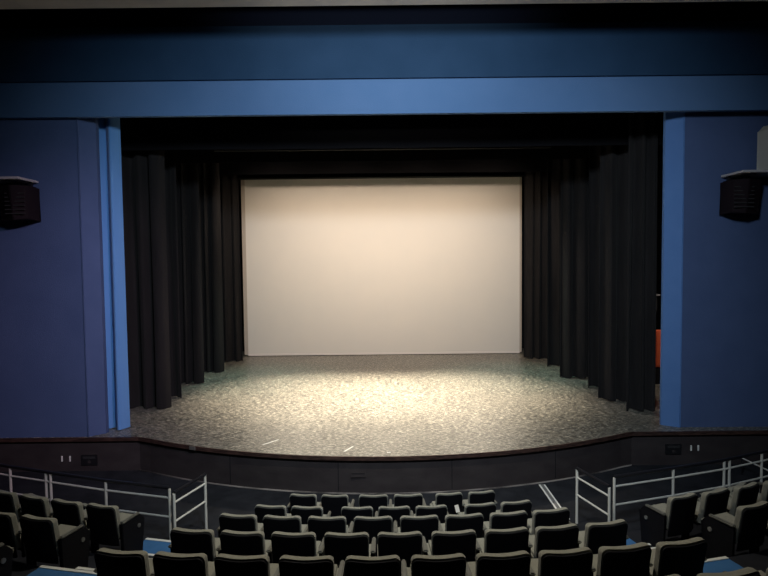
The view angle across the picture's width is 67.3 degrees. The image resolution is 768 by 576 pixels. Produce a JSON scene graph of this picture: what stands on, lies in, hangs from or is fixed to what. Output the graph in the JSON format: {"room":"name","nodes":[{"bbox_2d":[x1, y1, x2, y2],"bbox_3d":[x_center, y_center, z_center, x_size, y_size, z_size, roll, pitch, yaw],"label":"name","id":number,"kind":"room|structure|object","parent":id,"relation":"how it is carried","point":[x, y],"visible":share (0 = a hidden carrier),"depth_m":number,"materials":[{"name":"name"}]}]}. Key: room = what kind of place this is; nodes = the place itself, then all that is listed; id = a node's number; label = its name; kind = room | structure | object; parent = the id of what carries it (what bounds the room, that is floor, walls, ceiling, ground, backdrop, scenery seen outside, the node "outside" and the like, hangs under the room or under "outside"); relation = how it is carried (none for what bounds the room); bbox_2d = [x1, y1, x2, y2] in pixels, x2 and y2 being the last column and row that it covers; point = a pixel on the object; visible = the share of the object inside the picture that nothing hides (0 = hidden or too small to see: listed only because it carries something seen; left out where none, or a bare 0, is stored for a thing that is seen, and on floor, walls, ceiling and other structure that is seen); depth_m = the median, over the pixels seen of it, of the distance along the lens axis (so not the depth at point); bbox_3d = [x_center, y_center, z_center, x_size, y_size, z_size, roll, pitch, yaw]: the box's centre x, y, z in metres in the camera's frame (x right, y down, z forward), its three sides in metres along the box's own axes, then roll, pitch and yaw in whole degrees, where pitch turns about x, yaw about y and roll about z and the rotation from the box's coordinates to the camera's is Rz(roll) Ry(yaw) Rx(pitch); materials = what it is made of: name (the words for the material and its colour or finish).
{"room":"auditorium","nodes":[
{"label":"auditorium","id":0,"kind":"room"},
{"bbox_2d":[0,118,88,437],"bbox_3d":[-7.943,-0.489,12.202,3.325,7.299,0.410,-1,3,0],"label":"wall","id":1,"kind":"structure","parent":0,"point":[43,371],"depth_m":12.05,"materials":[{"name":"paint"}]},
{"bbox_2d":[0,176,38,184],"bbox_3d":[-8.283,-2.135,11.596,2.280,0.095,0.680,-1,3,0],"label":"wall ledge","id":2,"kind":"object","parent":1,"relation":"attached to","point":[17,180],"visible":0.95,"depth_m":11.50,"materials":[{"name":"grey"}]},
{"bbox_2d":[0,182,40,221],"bbox_3d":[-7.433,-1.758,11.645,0.693,0.801,0.560,-1,3,0],"label":"loudspeaker","id":3,"kind":"object","parent":2,"relation":"hanging from","point":[17,202],"visible":0.98,"depth_m":11.52,"materials":[{"name":"black"}]},
{"bbox_2d":[4,192,25,213],"bbox_3d":[-7.318,-1.679,11.438,0.400,0.420,0.010,-1,3,0],"label":"grille","id":4,"kind":"object","parent":3,"relation":"attached to","point":[15,201],"depth_m":11.44,"materials":[{"name":"black"}]},
{"bbox_2d":[78,118,108,436],"bbox_3d":[-6.151,-0.508,12.209,0.250,7.299,0.355,-1,3,0],"label":"wall","id":5,"kind":"structure","parent":0,"point":[88,128],"depth_m":12.18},
{"bbox_2d":[238,172,523,350],"bbox_3d":[-0.022,-2.106,23.501,19.500,10.730,0.150,-1,3,0],"label":"wall","id":6,"kind":"structure","parent":0,"point":[452,173],"depth_m":23.31,"materials":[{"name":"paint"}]},
{"bbox_2d":[0,21,767,82],"bbox_3d":[-0.050,-4.756,11.683,19.200,1.050,0.200,-1,3,0],"label":"wall","id":7,"kind":"structure","parent":0,"point":[680,48],"depth_m":11.58,"materials":[{"name":"paint"}]},
{"bbox_2d":[0,75,767,118],"bbox_3d":[-0.041,-3.934,11.763,19.200,0.780,0.120,-1,3,0],"label":"wall header","id":8,"kind":"structure","parent":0,"point":[538,95],"depth_m":11.71,"materials":[{"name":"paint"}]},
{"bbox_2d":[0,434,767,492],"bbox_3d":[0.037,3.508,11.594,19.200,0.668,1.480,-1,3,0],"label":"wall","id":9,"kind":"structure","parent":0,"point":[531,467],"depth_m":11.48,"materials":[{"name":"paint"}]},
{"bbox_2d":[0,430,767,460],"bbox_3d":[0.033,3.154,11.468,19.200,0.079,1.393,-1,3,0],"label":"trim","id":10,"kind":"structure","parent":9,"relation":"attached to","point":[734,432],"depth_m":11.41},
{"bbox_2d":[140,464,631,493],"bbox_3d":[0.040,3.834,11.534,10.400,0.021,1.380,-1,3,0],"label":"baseboard","id":11,"kind":"structure","parent":9,"relation":"attached to","point":[631,464],"depth_m":11.11,"materials":[{"name":"wood"}]},
{"bbox_2d":[0,464,767,539],"bbox_3d":[0.044,4.236,4.511,19.200,0.100,16.000,-1,3,0],"label":"floor","id":12,"kind":"structure","parent":0,"point":[221,499],"depth_m":10.88,"materials":[{"name":"carpet"}]},
{"bbox_2d":[0,463,171,539],"bbox_3d":[-5.435,3.511,9.561,4.567,0.975,0.120,0,3,19],"label":"guard rail","id":13,"kind":"object","parent":12,"relation":"on","point":[10,467],"visible":0.66,"depth_m":9.22,"materials":[{"name":"grey"}]},
{"bbox_2d":[172,473,207,528],"bbox_3d":[-3.043,3.518,9.090,0.052,0.955,0.818,0,3,18],"label":"guard rail","id":14,"kind":"object","parent":12,"relation":"on","point":[204,484],"visible":0.85,"depth_m":9.09,"materials":[{"name":"grey"}]},
{"bbox_2d":[321,494,354,516],"bbox_3d":[-0.699,3.554,9.044,0.487,0.836,0.598,0,3,3],"label":"seat","id":15,"kind":"object","parent":12,"relation":"on","point":[333,503],"visible":0.49,"depth_m":8.76,"materials":[{"name":"black"}]},
{"bbox_2d":[392,493,425,513],"bbox_3d":[0.400,3.543,9.037,0.517,0.836,0.598,-1,3,-3],"label":"seat","id":16,"kind":"object","parent":12,"relation":"on","point":[411,500],"visible":0.41,"depth_m":8.75,"materials":[{"name":"plastic"}]},
{"bbox_2d":[394,493,422,506],"bbox_3d":[0.370,3.353,8.830,0.445,0.436,0.165,-1,3,-3],"label":"cushion","id":17,"kind":"object","parent":16,"relation":"on","point":[411,500],"depth_m":8.74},
{"bbox_2d":[430,492,464,514],"bbox_3d":[1.010,3.535,9.074,0.487,0.836,0.598,-1,3,-6],"label":"seat","id":18,"kind":"object","parent":12,"relation":"on","point":[448,499],"visible":0.51,"depth_m":8.79,"materials":[{"name":"plastic"}]},
{"bbox_2d":[575,467,610,523],"bbox_3d":[3.311,3.448,9.169,0.052,0.955,0.854,-1,3,-16],"label":"guard rail","id":19,"kind":"object","parent":12,"relation":"on","point":[608,495],"visible":0.93,"depth_m":9.13,"materials":[{"name":"grey"}]},
{"bbox_2d":[613,449,767,520],"bbox_3d":[5.655,3.382,9.822,4.318,0.975,0.162,-2,3,-21],"label":"guard rail","id":20,"kind":"object","parent":12,"relation":"on","point":[761,453],"visible":0.85,"depth_m":9.54,"materials":[{"name":"grey"}]},
{"bbox_2d":[0,1,767,28],"bbox_3d":[-0.064,-6.130,12.443,19.200,1.620,1.150,-1,3,0],"label":"wall","id":21,"kind":"structure","parent":0,"point":[745,10],"depth_m":11.89,"materials":[{"name":"paint"}]},
{"bbox_2d":[0,0,767,8],"bbox_3d":[-0.050,-4.728,3.050,19.200,0.310,13.950,-1,3,0],"label":"ceiling","id":22,"kind":"structure","parent":0,"point":[4,4],"depth_m":9.91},
{"bbox_2d":[11,550,767,575],"bbox_3d":[-0.063,3.545,6.905,19.755,1.049,4.051,-1,3,0],"label":"floor","id":23,"kind":"structure","parent":0,"point":[758,560],"depth_m":6.35,"materials":[{"name":"carpet"}]},
{"bbox_2d":[93,548,154,575],"bbox_3d":[-2.266,2.701,5.297,0.614,0.836,0.598,0,3,9],"label":"seat","id":24,"kind":"object","parent":23,"relation":"on","point":[109,562],"visible":0.92,"depth_m":5.01,"materials":[{"name":"fabric"}]},
{"bbox_2d":[153,551,215,575],"bbox_3d":[-1.701,2.699,5.231,0.542,0.836,0.598,0,3,7],"label":"seat","id":25,"kind":"object","parent":23,"relation":"on","point":[164,563],"visible":0.94,"depth_m":4.95,"materials":[{"name":"plastic"}]},
{"bbox_2d":[214,553,279,575],"bbox_3d":[-1.162,2.695,5.187,0.542,0.836,0.598,0,3,4],"label":"seat","id":26,"kind":"object","parent":23,"relation":"on","point":[225,564],"visible":0.93,"depth_m":4.90,"materials":[{"name":"plastic"}]},
{"bbox_2d":[278,555,344,575],"bbox_3d":[-0.614,2.691,5.160,0.542,0.836,0.598,0,3,2],"label":"seat","id":27,"kind":"object","parent":23,"relation":"on","point":[289,565],"visible":1,"depth_m":4.87,"materials":[{"name":"plastic"}]},
{"bbox_2d":[345,555,407,575],"bbox_3d":[-0.055,2.685,5.152,0.542,0.836,0.598,-1,3,0],"label":"seat","id":28,"kind":"object","parent":23,"relation":"on","point":[389,565],"visible":1,"depth_m":4.86,"materials":[{"name":"plastic"}]},
{"bbox_2d":[407,553,471,575],"bbox_3d":[0.496,2.679,5.162,0.542,0.836,0.598,-1,3,-2],"label":"seat","id":29,"kind":"object","parent":23,"relation":"on","point":[456,564],"visible":1,"depth_m":4.87,"materials":[{"name":"plastic"}]},
{"bbox_2d":[467,550,535,575],"bbox_3d":[1.042,2.672,5.190,0.542,0.836,0.598,-1,3,-5],"label":"seat","id":30,"kind":"object","parent":23,"relation":"on","point":[517,563],"visible":0.99,"depth_m":4.90,"materials":[{"name":"plastic"}]},
{"bbox_2d":[530,547,595,575],"bbox_3d":[1.584,2.664,5.236,0.542,0.836,0.598,-1,3,-8],"label":"seat","id":31,"kind":"object","parent":23,"relation":"on","point":[577,561],"visible":0.98,"depth_m":4.95,"materials":[{"name":"fabric"}]},
{"bbox_2d":[592,542,652,575],"bbox_3d":[2.111,2.655,5.297,0.542,0.836,0.598,-1,3,-10],"label":"seat","id":32,"kind":"object","parent":23,"relation":"on","point":[634,559],"visible":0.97,"depth_m":5.01,"materials":[{"name":"fabric"}]},
{"bbox_2d":[703,559,742,572],"bbox_3d":[3.311,3.027,5.925,1.233,0.007,0.771,-1,3,-12],"label":"carpet","id":33,"kind":"object","parent":23,"relation":"on","point":[728,565],"visible":0.24,"depth_m":6.22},
{"bbox_2d":[650,537,706,575],"bbox_3d":[2.638,2.646,5.375,0.542,0.836,0.598,-1,3,-13],"label":"seat","id":34,"kind":"object","parent":33,"relation":"on","point":[687,557],"visible":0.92,"depth_m":5.09,"materials":[{"name":"fabric"}]},
{"bbox_2d":[12,535,767,566],"bbox_3d":[-0.062,3.660,7.827,18.488,0.729,3.702,-1,3,0],"label":"floor","id":35,"kind":"structure","parent":0,"point":[22,560],"depth_m":7.18,"materials":[{"name":"carpet"}]},
{"bbox_2d":[0,512,36,565],"bbox_3d":[-4.354,2.968,6.858,0.604,0.836,0.598,0,3,18],"label":"seat","id":36,"kind":"object","parent":35,"relation":"on","point":[11,535],"visible":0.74,"depth_m":6.58,"materials":[{"name":"black"}]},
{"bbox_2d":[0,512,20,548],"bbox_3d":[-4.418,2.778,6.663,0.460,0.436,0.167,0,3,18],"label":"cushion","id":37,"kind":"object","parent":36,"relation":"on","point":[9,528],"depth_m":6.57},
{"bbox_2d":[88,559,95,568],"bbox_3d":[-3.222,3.369,6.912,0.872,0.007,0.586,0,3,12],"label":"carpet","id":38,"kind":"object","parent":35,"relation":"on","point":[91,564],"visible":0.06,"depth_m":7.02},
{"bbox_2d":[19,514,89,568],"bbox_3d":[-3.783,2.972,6.705,0.527,0.842,0.598,0,3,16],"label":"seat","id":39,"kind":"object","parent":38,"relation":"on","point":[44,540],"visible":1,"depth_m":6.49,"materials":[{"name":"black"}]},
{"bbox_2d":[20,514,59,554],"bbox_3d":[-3.872,2.779,6.517,0.460,0.436,0.167,0,3,16],"label":"cushion","id":40,"kind":"object","parent":39,"relation":"on","point":[41,535],"depth_m":6.45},
{"bbox_2d":[168,527,221,561],"bbox_3d":[-2.006,2.966,6.377,0.614,0.836,0.598,0,3,8],"label":"seat","id":41,"kind":"object","parent":35,"relation":"on","point":[183,541],"visible":0.6,"depth_m":6.10,"materials":[{"name":"black"}]},
{"bbox_2d":[220,530,272,562],"bbox_3d":[-1.432,2.963,6.315,0.542,0.836,0.598,0,3,6],"label":"seat","id":42,"kind":"object","parent":35,"relation":"on","point":[239,543],"visible":0.5,"depth_m":6.04,"materials":[{"name":"black"}]},
{"bbox_2d":[220,530,265,554],"bbox_3d":[-1.490,2.773,6.116,0.470,0.436,0.168,0,3,6],"label":"cushion","id":43,"kind":"object","parent":42,"relation":"on","point":[232,542],"depth_m":6.03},
{"bbox_2d":[271,531,324,563],"bbox_3d":[-0.894,2.960,6.278,0.542,0.836,0.598,0,3,4],"label":"seat","id":44,"kind":"object","parent":35,"relation":"on","point":[304,544],"visible":0.59,"depth_m":6.00,"materials":[{"name":"fabric"}]},
{"bbox_2d":[271,531,316,555],"bbox_3d":[-0.944,2.770,6.076,0.470,0.436,0.168,0,3,4],"label":"cushion","id":45,"kind":"object","parent":44,"relation":"on","point":[283,543],"depth_m":6.00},
{"bbox_2d":[324,532,375,575],"bbox_3d":[-0.346,2.955,6.258,0.542,0.836,0.598,-1,3,1],"label":"seat","id":46,"kind":"object","parent":35,"relation":"on","point":[339,546],"visible":0.6,"depth_m":5.98,"materials":[{"name":"fabric"}]},
{"bbox_2d":[324,532,368,556],"bbox_3d":[-0.389,2.765,6.055,0.470,0.436,0.168,-1,3,1],"label":"cushion","id":47,"kind":"object","parent":46,"relation":"on","point":[335,544],"depth_m":5.97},
{"bbox_2d":[377,531,427,575],"bbox_3d":[0.201,2.949,6.259,0.542,0.836,0.598,-1,3,-1],"label":"seat","id":48,"kind":"object","parent":35,"relation":"on","point":[405,545],"visible":0.59,"depth_m":5.98,"materials":[{"name":"fabric"}]},
{"bbox_2d":[377,531,422,555],"bbox_3d":[0.167,2.759,6.054,0.470,0.436,0.168,-1,3,-1],"label":"cushion","id":49,"kind":"object","parent":48,"relation":"on","point":[389,543],"depth_m":5.97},
{"bbox_2d":[427,529,480,561],"bbox_3d":[0.756,2.942,6.279,0.542,0.836,0.598,-1,3,-4],"label":"seat","id":50,"kind":"object","parent":35,"relation":"on","point":[465,542],"visible":0.6,"depth_m":6.00,"materials":[{"name":"fabric"}]},
{"bbox_2d":[431,529,476,555],"bbox_3d":[0.732,2.752,6.072,0.470,0.436,0.168,-1,3,-4],"label":"cushion","id":51,"kind":"object","parent":50,"relation":"on","point":[464,541],"depth_m":5.99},
{"bbox_2d":[476,527,532,555],"bbox_3d":[1.306,2.935,6.318,0.542,0.836,0.598,-1,3,-7],"label":"seat","id":52,"kind":"object","parent":35,"relation":"on","point":[513,539],"visible":0.45,"depth_m":6.03,"materials":[{"name":"plastic"}]},
{"bbox_2d":[529,523,581,558],"bbox_3d":[1.842,2.926,6.375,0.542,0.836,0.598,-1,3,-9],"label":"seat","id":53,"kind":"object","parent":35,"relation":"on","point":[562,537],"visible":0.55,"depth_m":6.09,"materials":[{"name":"plastic"}]},
{"bbox_2d":[578,519,628,553],"bbox_3d":[2.387,2.917,6.453,0.542,0.836,0.598,-1,3,-12],"label":"seat","id":54,"kind":"object","parent":35,"relation":"on","point":[595,536],"visible":0.55,"depth_m":6.17,"materials":[{"name":"plastic"}]},
{"bbox_2d":[584,519,626,546],"bbox_3d":[2.391,2.727,6.246,0.470,0.436,0.168,-1,3,-12],"label":"seat back","id":55,"kind":"object","parent":54,"relation":"on","point":[612,533],"depth_m":6.16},
{"bbox_2d":[701,501,767,558],"bbox_3d":[4.163,2.882,6.842,0.599,0.842,0.598,-2,3,-21],"label":"seat","id":56,"kind":"object","parent":35,"relation":"on","point":[747,528],"visible":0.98,"depth_m":6.63,"materials":[{"name":"black"}]},
{"bbox_2d":[734,501,767,542],"bbox_3d":[4.230,2.688,6.650,0.460,0.436,0.167,-2,3,-21],"label":"seat back","id":57,"kind":"object","parent":56,"relation":"on","point":[750,521],"depth_m":6.57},
{"bbox_2d":[89,523,701,552],"bbox_3d":[-0.061,3.740,8.653,17.431,0.489,3.524,-1,3,0],"label":"floor","id":58,"kind":"structure","parent":0,"point":[635,536],"depth_m":8.07,"materials":[{"name":"carpet"}]},
{"bbox_2d":[0,490,22,522],"bbox_3d":[-5.069,3.158,8.057,0.584,0.836,0.598,1,3,23],"label":"seat","id":59,"kind":"object","parent":58,"relation":"on","point":[9,502],"visible":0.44,"depth_m":7.76,"materials":[{"name":"black"}]},
{"bbox_2d":[19,494,53,517],"bbox_3d":[-4.527,3.161,7.870,0.512,0.836,0.598,0,3,21],"label":"seat","id":60,"kind":"object","parent":58,"relation":"on","point":[32,505],"visible":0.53,"depth_m":7.60,"materials":[{"name":"black"}]},
{"bbox_2d":[51,498,98,552],"bbox_3d":[-4.009,3.163,7.715,0.512,0.836,0.598,0,3,18],"label":"seat","id":61,"kind":"object","parent":58,"relation":"on","point":[72,513],"visible":0.55,"depth_m":7.46,"materials":[{"name":"plastic"}]},
{"bbox_2d":[52,498,85,526],"bbox_3d":[-4.106,2.973,7.531,0.440,0.436,0.165,0,3,18],"label":"cushion","id":62,"kind":"object","parent":61,"relation":"on","point":[71,513],"depth_m":7.45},
{"bbox_2d":[143,540,170,553],"bbox_3d":[-3.033,3.563,7.808,0.821,0.007,0.576,0,3,12],"label":"carpet","id":63,"kind":"object","parent":58,"relation":"on","point":[152,547],"visible":0.24,"depth_m":7.93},
{"bbox_2d":[86,503,143,550],"bbox_3d":[-3.493,3.167,7.582,0.507,0.842,0.598,0,3,16],"label":"seat","id":64,"kind":"object","parent":63,"relation":"on","point":[107,525],"visible":0.98,"depth_m":7.36,"materials":[{"name":"black"}]},
{"bbox_2d":[87,503,120,537],"bbox_3d":[-3.580,2.974,7.392,0.440,0.436,0.165,0,3,16],"label":"cushion","id":65,"kind":"object","parent":64,"relation":"on","point":[104,521],"depth_m":7.33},
{"bbox_2d":[216,513,263,537],"bbox_3d":[-1.747,3.161,7.273,0.609,0.836,0.598,0,3,8],"label":"seat","id":66,"kind":"object","parent":58,"relation":"on","point":[244,523],"visible":0.43,"depth_m":6.99,"materials":[{"name":"black"}]},
{"bbox_2d":[219,513,257,530],"bbox_3d":[-1.775,2.970,7.071,0.465,0.436,0.168,0,3,8],"label":"cushion","id":67,"kind":"object","parent":66,"relation":"on","point":[227,521],"depth_m":6.98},
{"bbox_2d":[263,515,307,539],"bbox_3d":[-1.174,3.157,7.218,0.537,0.836,0.598,0,3,5],"label":"seat","id":68,"kind":"object","parent":58,"relation":"on","point":[271,523],"visible":0.41,"depth_m":6.93,"materials":[{"name":"black"}]},
{"bbox_2d":[263,515,301,532],"bbox_3d":[-1.229,2.967,7.018,0.465,0.436,0.168,0,3,5],"label":"cushion","id":69,"kind":"object","parent":68,"relation":"on","point":[271,523],"depth_m":6.93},
{"bbox_2d":[307,516,353,541],"bbox_3d":[-0.637,3.153,7.188,0.537,0.836,0.598,0,3,3],"label":"seat","id":70,"kind":"object","parent":58,"relation":"on","point":[319,525],"visible":0.44,"depth_m":6.90,"materials":[{"name":"plastic"}]},
{"bbox_2d":[307,516,345,532],"bbox_3d":[-0.684,2.963,6.985,0.465,0.436,0.168,0,3,3],"label":"cushion","id":71,"kind":"object","parent":70,"relation":"on","point":[316,524],"depth_m":6.90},
{"bbox_2d":[354,516,397,556],"bbox_3d":[-0.090,3.148,7.177,0.537,0.836,0.598,-1,3,0],"label":"seat","id":72,"kind":"object","parent":58,"relation":"on","point":[372,526],"visible":0.4,"depth_m":6.89,"materials":[{"name":"plastic"}]},
{"bbox_2d":[354,516,392,532],"bbox_3d":[-0.129,2.958,6.973,0.465,0.436,0.168,-1,3,0],"label":"cushion","id":73,"kind":"object","parent":72,"relation":"on","point":[361,523],"depth_m":6.89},
{"bbox_2d":[398,515,442,542],"bbox_3d":[0.455,3.142,7.186,0.537,0.836,0.598,-1,3,-3],"label":"seat","id":74,"kind":"object","parent":58,"relation":"on","point":[426,525],"visible":0.48,"depth_m":6.90,"materials":[{"name":"plastic"}]},
{"bbox_2d":[400,515,438,532],"bbox_3d":[0.426,2.952,6.981,0.465,0.436,0.168,-1,3,-3],"label":"cushion","id":75,"kind":"object","parent":74,"relation":"on","point":[429,523],"depth_m":6.89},
{"bbox_2d":[441,513,486,537],"bbox_3d":[0.990,3.135,7.216,0.537,0.836,0.598,-1,3,-5],"label":"seat","id":76,"kind":"object","parent":58,"relation":"on","point":[474,521],"visible":0.48,"depth_m":6.92,"materials":[{"name":"plastic"}]},
{"bbox_2d":[445,513,483,530],"bbox_3d":[0.971,2.945,7.009,0.465,0.436,0.168,-1,3,-5],"label":"cushion","id":77,"kind":"object","parent":76,"relation":"on","point":[474,521],"depth_m":6.92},
{"bbox_2d":[483,510,530,529],"bbox_3d":[1.525,3.127,7.265,0.537,0.836,0.598,-1,3,-8],"label":"seat","id":78,"kind":"object","parent":58,"relation":"on","point":[507,520],"visible":0.39,"depth_m":6.97,"materials":[{"name":"fabric"}]},
{"bbox_2d":[527,507,570,534],"bbox_3d":[2.050,3.118,7.332,0.537,0.836,0.598,-1,3,-11],"label":"seat","id":79,"kind":"object","parent":58,"relation":"on","point":[559,516],"visible":0.41,"depth_m":7.04,"materials":[{"name":"fabric"}]},
{"bbox_2d":[639,493,697,546],"bbox_3d":[3.788,3.085,7.692,0.579,0.842,0.598,-2,3,-21],"label":"seat","id":80,"kind":"object","parent":58,"relation":"on","point":[677,517],"visible":0.96,"depth_m":7.48,"materials":[{"name":"black"}]},
{"bbox_2d":[665,493,696,528],"bbox_3d":[3.853,2.891,7.498,0.440,0.436,0.165,-2,3,-21],"label":"seat back","id":81,"kind":"object","parent":80,"relation":"on","point":[680,510],"depth_m":7.42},
{"bbox_2d":[693,487,729,530],"bbox_3d":[4.325,3.069,7.853,0.512,0.836,0.598,-2,3,-24],"label":"seat","id":82,"kind":"object","parent":58,"relation":"on","point":[714,502],"visible":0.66,"depth_m":7.57,"materials":[{"name":"fabric"}]},
{"bbox_2d":[726,482,759,515],"bbox_3d":[4.831,3.055,8.023,0.512,0.836,0.598,-2,3,-26],"label":"seat","id":83,"kind":"object","parent":58,"relation":"on","point":[747,494],"visible":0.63,"depth_m":7.73,"materials":[{"name":"fabric"}]},
{"bbox_2d":[29,348,767,455],"bbox_3d":[0.030,2.869,17.229,19.200,0.060,12.860,-1,3,0],"label":"floor","id":84,"kind":"structure","parent":0,"point":[379,404],"depth_m":14.19,"materials":[{"name":"carpet"}]},
{"bbox_2d":[98,118,129,429],"bbox_3d":[-5.973,-0.484,12.564,0.566,7.185,0.270,-1,3,0],"label":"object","id":85,"kind":"object","parent":84,"relation":"on","point":[109,128],"visible":0.69,"depth_m":12.58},
{"bbox_2d":[121,150,171,408],"bbox_3d":[-7.112,-0.609,14.377,3.391,7.288,0.375,-1,3,0],"label":"curtain","id":86,"kind":"object","parent":84,"relation":"on","point":[143,171],"visible":0.26,"depth_m":14.36,"materials":[{"name":"fabric"}]},
{"bbox_2d":[164,150,181,397],"bbox_3d":[-7.042,-0.661,15.439,3.130,7.288,0.375,-1,3,0],"label":"curtain","id":87,"kind":"object","parent":84,"relation":"on","point":[169,155],"visible":0.09,"depth_m":15.48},
{"bbox_2d":[176,163,204,383],"bbox_3d":[-7.033,-0.750,17.274,3.153,7.288,0.386,-1,3,0],"label":"curtain","id":88,"kind":"object","parent":84,"relation":"on","point":[187,176],"visible":0.15,"depth_m":17.25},
{"bbox_2d":[198,163,223,372],"bbox_3d":[-6.987,-0.835,19.017,3.259,7.288,0.388,-1,3,0],"label":"curtain","id":89,"kind":"object","parent":84,"relation":"on","point":[209,175],"visible":0.14,"depth_m":18.99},
{"bbox_2d":[220,175,242,361],"bbox_3d":[-6.920,-0.930,20.969,3.381,7.288,0.377,-1,3,0],"label":"curtain","id":90,"kind":"object","parent":84,"relation":"on","point":[229,186],"visible":0.22,"depth_m":20.97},
{"bbox_2d":[239,175,523,355],"bbox_3d":[-0.059,-0.845,22.185,10.900,6.840,0.057,-1,3,0],"label":"projection screen","id":91,"kind":"object","parent":84,"relation":"on","point":[380,264],"visible":0.88,"depth_m":22.17,"materials":[{"name":"fabric"}]},
{"bbox_2d":[524,172,546,358],"bbox_3d":[6.457,-1.071,20.966,2.677,7.288,0.380,-1,3,0],"label":"curtain","id":92,"kind":"object","parent":84,"relation":"on","point":[535,183],"visible":0.3,"depth_m":20.99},
{"bbox_2d":[547,159,560,366],"bbox_3d":[6.536,-1.000,19.486,2.116,7.288,0.376,-1,3,0],"label":"curtain","id":93,"kind":"object","parent":84,"relation":"on","point":[553,165],"visible":0.17,"depth_m":19.51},
{"bbox_2d":[560,159,588,377],"bbox_3d":[6.282,-0.899,17.474,1.822,7.288,0.374,-1,3,0],"label":"curtain","id":94,"kind":"object","parent":84,"relation":"on","point":[574,220],"visible":0.41,"depth_m":17.45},
{"bbox_2d":[588,145,599,387],"bbox_3d":[6.346,-0.838,16.183,1.291,7.288,0.347,-1,3,0],"label":"curtain","id":95,"kind":"object","parent":84,"relation":"on","point":[594,151],"visible":0.25,"depth_m":16.19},
{"bbox_2d":[598,145,628,401],"bbox_3d":[6.142,-0.760,14.630,1.300,7.288,0.370,-1,3,0],"label":"curtain","id":96,"kind":"object","parent":84,"relation":"on","point":[613,218],"visible":0.4,"depth_m":14.63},
{"bbox_2d":[626,112,657,411],"bbox_3d":[6.080,-0.710,13.616,0.675,7.288,0.302,0,3,11],"label":"curtain","id":97,"kind":"object","parent":84,"relation":"on","point":[643,126],"visible":0.95,"depth_m":13.61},
{"bbox_2d":[656,158,662,329],"bbox_3d":[9.659,-1.545,9.842,0.150,10.730,27.200,-1,3,0],"label":"wall","id":98,"kind":"structure","parent":0,"point":[660,160],"depth_m":20.08,"materials":[{"name":"black paint"}]},
{"bbox_2d":[660,111,767,426],"bbox_3d":[7.811,-0.664,12.406,3.565,7.299,0.360,-1,3,0],"label":"wall","id":99,"kind":"structure","parent":0,"point":[724,369],"depth_m":12.30,"materials":[{"name":"paint"}]},
{"bbox_2d":[721,170,767,178],"bbox_3d":[8.236,-2.317,11.781,2.280,0.095,0.750,-1,3,0],"label":"wall ledge","id":100,"kind":"object","parent":99,"relation":"attached to","point":[741,174],"visible":0.95,"depth_m":11.71,"materials":[{"name":"grey"}]},
{"bbox_2d":[719,176,761,214],"bbox_3d":[7.394,-1.924,11.865,0.693,0.801,0.560,-1,3,0],"label":"loudspeaker","id":101,"kind":"object","parent":100,"relation":"hanging from","point":[737,196],"visible":0.98,"depth_m":11.74,"materials":[{"name":"black"}]},
{"bbox_2d":[734,186,754,206],"bbox_3d":[7.281,-1.843,11.658,0.400,0.420,0.010,-1,3,0],"label":"grille","id":102,"kind":"object","parent":101,"relation":"attached to","point":[743,195],"depth_m":11.66,"materials":[{"name":"black"}]},
{"bbox_2d":[757,125,767,169],"bbox_3d":[8.021,-2.842,11.730,0.616,0.976,0.416,-1,3,0],"label":"equipment case","id":103,"kind":"object","parent":100,"relation":"on","point":[762,135],"visible":0.85,"depth_m":11.77,"materials":[{"name":"grey"}]},
{"bbox_3d":[-0.072,-6.852,9.579,19.200,0.100,27.200,-1,3,0],"label":"ceiling","id":104,"kind":"structure","parent":0,"visible":0},
{"bbox_2d":[214,147,550,151],"bbox_3d":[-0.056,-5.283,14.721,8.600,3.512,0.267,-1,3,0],"label":"batten","id":105,"kind":"object","parent":104,"relation":"hanging from","point":[456,147],"visible":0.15,"depth_m":14.73,"materials":[{"name":"black metal"}]},
{"bbox_2d":[219,159,546,174],"bbox_3d":[-0.060,-5.679,20.343,18.400,3.245,0.066,-1,3,0],"label":"curtain","id":106,"kind":"object","parent":104,"relation":"hanging from","point":[519,165],"visible":0.13,"depth_m":20.41,"materials":[{"name":"black fabric"}]},
{"bbox_2d":[120,112,663,149],"bbox_3d":[-0.055,-5.155,13.660,18.402,3.645,0.066,-1,3,0],"label":"curtain","id":107,"kind":"object","parent":104,"relation":"hanging from","point":[541,129],"visible":0.24,"depth_m":13.72,"materials":[{"name":"black fabric"}]},
{"bbox_2d":[175,145,662,162],"bbox_3d":[-0.057,-5.385,16.552,18.401,3.465,0.066,-1,3,0],"label":"curtain","id":108,"kind":"object","parent":104,"relation":"hanging from","point":[555,152],"visible":0.09,"depth_m":16.63,"materials":[{"name":"black fabric"}]},
{"bbox_3d":[-0.059,3.890,8.353,4.632,0.219,1.109,-1,3,0],"label":"floor","id":109,"kind":"structure","parent":0,"visible":0},
{"bbox_2d":[291,505,330,523],"bbox_3d":[-0.994,3.382,8.120,0.507,0.836,0.598,0,3,5],"label":"seat","id":110,"kind":"object","parent":109,"relation":"on","point":[304,512],"visible":0.38,"depth_m":7.83,"materials":[{"name":"black"}]},
{"bbox_2d":[457,502,495,520],"bbox_3d":[1.331,3.356,8.161,0.507,0.836,0.598,-1,3,-8],"label":"seat","id":111,"kind":"object","parent":109,"relation":"on","point":[485,509],"visible":0.35,"depth_m":7.87,"materials":[{"name":"fabric"}]},
{"bbox_2d":[464,502,495,514],"bbox_3d":[1.319,3.166,7.952,0.435,0.436,0.164,-1,3,-8],"label":"cushion","id":112,"kind":"object","parent":111,"relation":"on","point":[490,507],"depth_m":7.86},
{"bbox_2d":[496,500,532,518],"bbox_3d":[1.825,3.348,8.221,0.507,0.836,0.598,-1,3,-11],"label":"seat","id":113,"kind":"object","parent":109,"relation":"on","point":[526,505],"visible":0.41,"depth_m":7.93,"materials":[{"name":"fabric"}]},
{"bbox_2d":[500,500,531,512],"bbox_3d":[1.824,3.158,8.011,0.435,0.436,0.164,-1,3,-11],"label":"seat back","id":114,"kind":"object","parent":113,"relation":"on","point":[526,505],"depth_m":7.92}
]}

